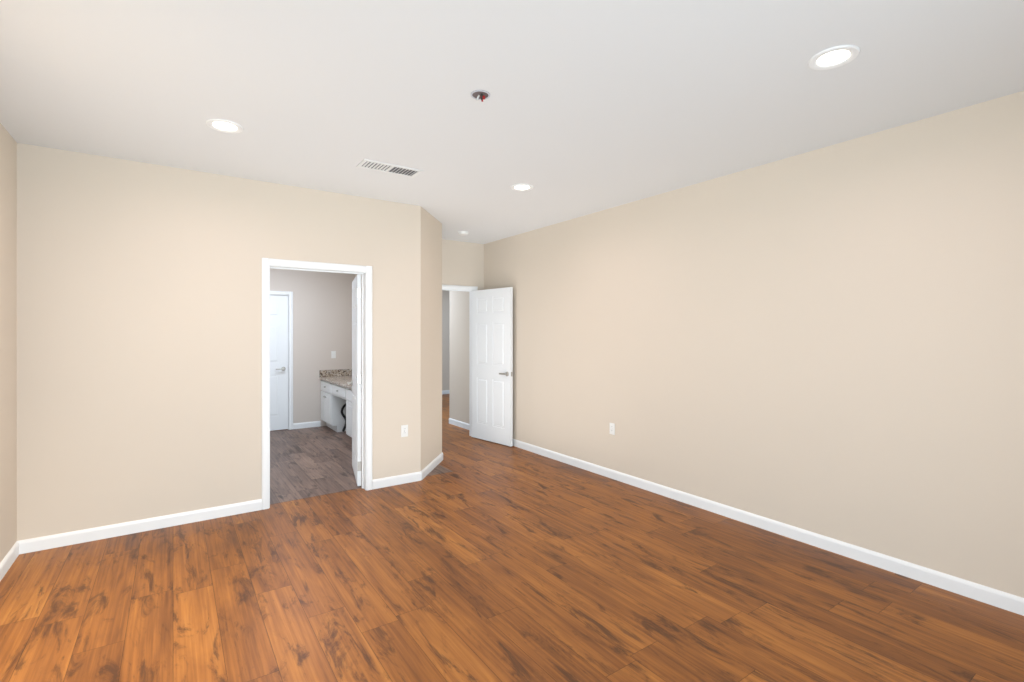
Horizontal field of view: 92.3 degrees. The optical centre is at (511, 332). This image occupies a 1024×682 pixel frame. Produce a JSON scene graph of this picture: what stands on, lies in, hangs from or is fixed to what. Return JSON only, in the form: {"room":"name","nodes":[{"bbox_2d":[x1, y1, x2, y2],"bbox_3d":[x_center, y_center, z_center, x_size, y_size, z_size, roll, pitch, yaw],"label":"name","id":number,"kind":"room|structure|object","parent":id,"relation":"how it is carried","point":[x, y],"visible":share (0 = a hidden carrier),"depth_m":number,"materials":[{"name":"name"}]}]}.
{"room":"empty bedroom","nodes":[
{"label":"empty bedroom","id":0,"kind":"room"},
{"bbox_2d":[0,123,16,562],"bbox_3d":[-1.873,0.105,1.108,0.120,2.730,5.390,0,0,-35],"label":"wall","id":1,"kind":"structure","parent":0,"point":[8,341],"depth_m":3.10,"materials":[{"name":"beige paint"}]},
{"bbox_2d":[17,143,416,540],"bbox_3d":[-2.148,0.105,4.118,2.844,2.730,0.120,0,0,-35],"label":"wall","id":2,"kind":"structure","parent":0,"point":[139,340],"depth_m":3.71,"materials":[{"name":"beige paint"}]},
{"bbox_2d":[262,258,371,509],"bbox_3d":[-1.732,0.424,4.405,0.934,2.092,0.154,0,0,-35],"label":"door frame","id":3,"kind":"structure","parent":2,"relation":"attached to","point":[364,271],"depth_m":4.58,"materials":[{"name":"white wood"}]},
{"bbox_2d":[347,274,361,485],"bbox_3d":[-1.598,0.452,5.048,0.139,2.016,0.811,0,0,-22],"label":"door","id":4,"kind":"structure","parent":2,"relation":"in","point":[356,382],"depth_m":4.79,"materials":[{"name":"white wood"}]},
{"bbox_2d":[401,425,407,436],"bbox_3d":[-1.048,0.960,4.799,0.070,0.114,0.007,0,0,-35],"label":"outlet","id":5,"kind":"object","parent":2,"relation":"attached to","point":[404,430],"visible":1,"depth_m":4.80,"materials":[{"name":"white plastic"}]},
{"bbox_2d":[270,268,354,425],"bbox_3d":[-3.721,0.105,7.285,2.740,2.730,0.120,0,0,-35],"label":"wall","id":6,"kind":"structure","parent":0,"point":[322,315],"depth_m":7.67,"materials":[{"name":"beige paint"}]},
{"bbox_2d":[270,295,287,430],"bbox_3d":[-3.735,0.452,7.236,0.809,2.016,0.139,0,0,-35],"label":"closet door","id":7,"kind":"structure","parent":6,"relation":"in","point":[278,362],"depth_m":7.38,"materials":[{"name":"white wood"}]},
{"bbox_2d":[331,351,335,357],"bbox_3d":[-2.835,0.350,7.815,0.070,0.114,0.012,0,0,-35],"label":"outlet","id":8,"kind":"object","parent":6,"relation":"attached to","point":[333,354],"visible":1,"depth_m":7.81,"materials":[{"name":"white plastic"}]},
{"bbox_2d":[319,369,351,376],"bbox_3d":[-2.781,0.641,7.844,0.552,0.102,0.021,0,0,-35],"label":"backsplash","id":9,"kind":"structure","parent":6,"relation":"attached to","point":[341,372],"depth_m":7.80,"materials":[{"name":"stone"}]},
{"bbox_2d":[355,274,361,369],"bbox_3d":[-2.475,0.105,7.998,0.120,2.730,5.460,0,0,-35],"label":"wall","id":10,"kind":"structure","parent":0,"point":[361,323],"depth_m":7.74,"materials":[{"name":"white paint"}]},
{"bbox_2d":[417,206,441,471],"bbox_3d":[-0.910,0.105,5.330,0.570,2.730,0.710,0,0,-35],"label":"wall","id":11,"kind":"structure","parent":0,"point":[429,337],"depth_m":5.16,"materials":[{"name":"beige paint"}]},
{"bbox_2d":[442,290,449,390],"bbox_3d":[-2.162,0.105,11.456,4.560,2.730,0.120,0,0,-35],"label":"wall","id":12,"kind":"structure","parent":0,"point":[445,339],"depth_m":11.78,"materials":[{"name":"grey paint"}]},
{"bbox_2d":[450,291,468,423],"bbox_3d":[-0.674,0.105,7.587,0.120,2.730,1.020,0,0,-35],"label":"wall","id":13,"kind":"structure","parent":0,"point":[459,355],"depth_m":7.70,"materials":[{"name":"beige paint"}]},
{"bbox_2d":[442,239,483,289],"bbox_3d":[-0.883,0.105,6.751,1.088,2.730,0.120,0,0,-35],"label":"wall","id":14,"kind":"structure","parent":0,"point":[462,263],"depth_m":6.81,"materials":[{"name":"beige paint"}]},
{"bbox_2d":[442,284,477,436],"bbox_3d":[-0.907,0.410,6.735,0.934,2.120,0.154,0,0,-35],"label":"door frame","id":15,"kind":"structure","parent":14,"relation":"attached to","point":[469,289],"depth_m":6.94,"materials":[{"name":"white wood"}]},
{"bbox_2d":[472,287,512,445],"bbox_3d":[-0.279,0.438,6.612,0.133,2.044,0.811,0,0,-43],"label":"hall door","id":16,"kind":"structure","parent":15,"relation":"attached to","point":[492,365],"depth_m":6.56,"materials":[{"name":"white wood"}]},
{"bbox_2d":[0,394,1023,681],"bbox_3d":[-0.307,1.519,5.861,8.094,0.102,11.440,0,0,-35],"label":"floor","id":17,"kind":"structure","parent":0,"point":[482,560],"depth_m":2.74,"materials":[{"name":"laminate"}]},
{"bbox_2d":[319,377,361,446],"bbox_3d":[-2.166,1.101,6.946,0.558,0.740,2.198,0,0,-35],"label":"bathroom vanity","id":18,"kind":"object","parent":17,"relation":"on","point":[336,392],"depth_m":7.23,"materials":[{"name":"white wood"}]},
{"bbox_2d":[323,377,361,392],"bbox_3d":[-2.160,0.712,6.944,0.552,0.038,2.208,0,0,-35],"label":"countertop","id":19,"kind":"structure","parent":18,"relation":"on","point":[338,380],"depth_m":7.11,"materials":[{"name":"beige stone"}]},
{"bbox_2d":[341,403,345,431],"bbox_3d":[-2.357,1.220,7.338,0.397,0.473,0.067,0,0,-42],"label":"hose","id":20,"kind":"object","parent":18,"relation":"attached to","point":[344,416],"visible":0.56,"depth_m":7.22,"materials":[{"name":"black rubber"}]},
{"bbox_2d":[0,0,1023,243],"bbox_3d":[-0.307,-1.320,5.861,8.094,0.120,11.440,0,0,-35],"label":"ceiling","id":21,"kind":"structure","parent":0,"point":[586,107],"depth_m":2.52,"materials":[{"name":"white paint"}]},
{"bbox_2d":[206,119,243,132],"bbox_3d":[-1.749,-1.260,2.997,0.200,0.019,0.200,0,0,-35],"label":"recessed light","id":22,"kind":"object","parent":21,"relation":"in","point":[223,125],"visible":1,"depth_m":2.99,"materials":[{"name":"white plastic"}]},
{"bbox_2d":[356,159,422,177],"bbox_3d":[-0.937,-1.256,3.775,0.460,0.008,0.200,0,0,-35],"label":"ceiling vent","id":23,"kind":"object","parent":21,"relation":"in","point":[387,168],"visible":1,"depth_m":3.76,"materials":[{"name":"white metal"}]},
{"bbox_2d":[458,231,467,235],"bbox_3d":[-0.613,-1.242,6.160,0.136,0.036,0.136,0,0,-35],"label":"smoke detector","id":24,"kind":"object","parent":21,"relation":"attached to","point":[462,233],"visible":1,"depth_m":6.11,"materials":[{"name":"white plastic"}]},
{"bbox_2d":[471,90,489,101],"bbox_3d":[-0.168,-1.244,2.605,0.104,0.032,0.104,0,0,-35],"label":"sprinkler","id":25,"kind":"object","parent":21,"relation":"attached to","point":[481,95],"visible":1,"depth_m":2.60,"materials":[{"name":"grey metal"}]},
{"bbox_2d":[511,184,532,190],"bbox_3d":[0.087,-1.260,4.262,0.200,0.019,0.200,0,0,-35],"label":"recessed light","id":26,"kind":"object","parent":21,"relation":"in","point":[521,187],"visible":0.98,"depth_m":4.26,"materials":[{"name":"white plastic"}]},
{"bbox_2d":[808,45,859,69],"bbox_3d":[1.472,-1.260,2.253,0.200,0.019,0.200,0,0,-35],"label":"recessed light","id":27,"kind":"object","parent":21,"relation":"in","point":[833,57],"visible":0.98,"depth_m":2.25,"materials":[{"name":"white plastic"}]},
{"bbox_2d":[484,91,1023,597],"bbox_3d":[1.521,0.105,4.327,0.120,2.730,6.840,0,0,-35],"label":"wall","id":28,"kind":"structure","parent":0,"point":[826,341],"depth_m":3.37,"materials":[{"name":"beige paint"}]},
{"bbox_2d":[0,390,1023,615],"bbox_3d":[-0.307,1.426,5.861,7.854,0.088,11.200,0,0,-35],"label":"baseboard","id":29,"kind":"structure","parent":28,"relation":"attached to","point":[985,594],"depth_m":3.56,"materials":[{"name":"white wood"}]},
{"bbox_2d":[610,423,614,434],"bbox_3d":[1.009,0.970,4.958,0.007,0.114,0.070,0,0,-35],"label":"outlet","id":30,"kind":"object","parent":28,"relation":"attached to","point":[612,428],"visible":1,"depth_m":4.95,"materials":[{"name":"white plastic"}]}
]}

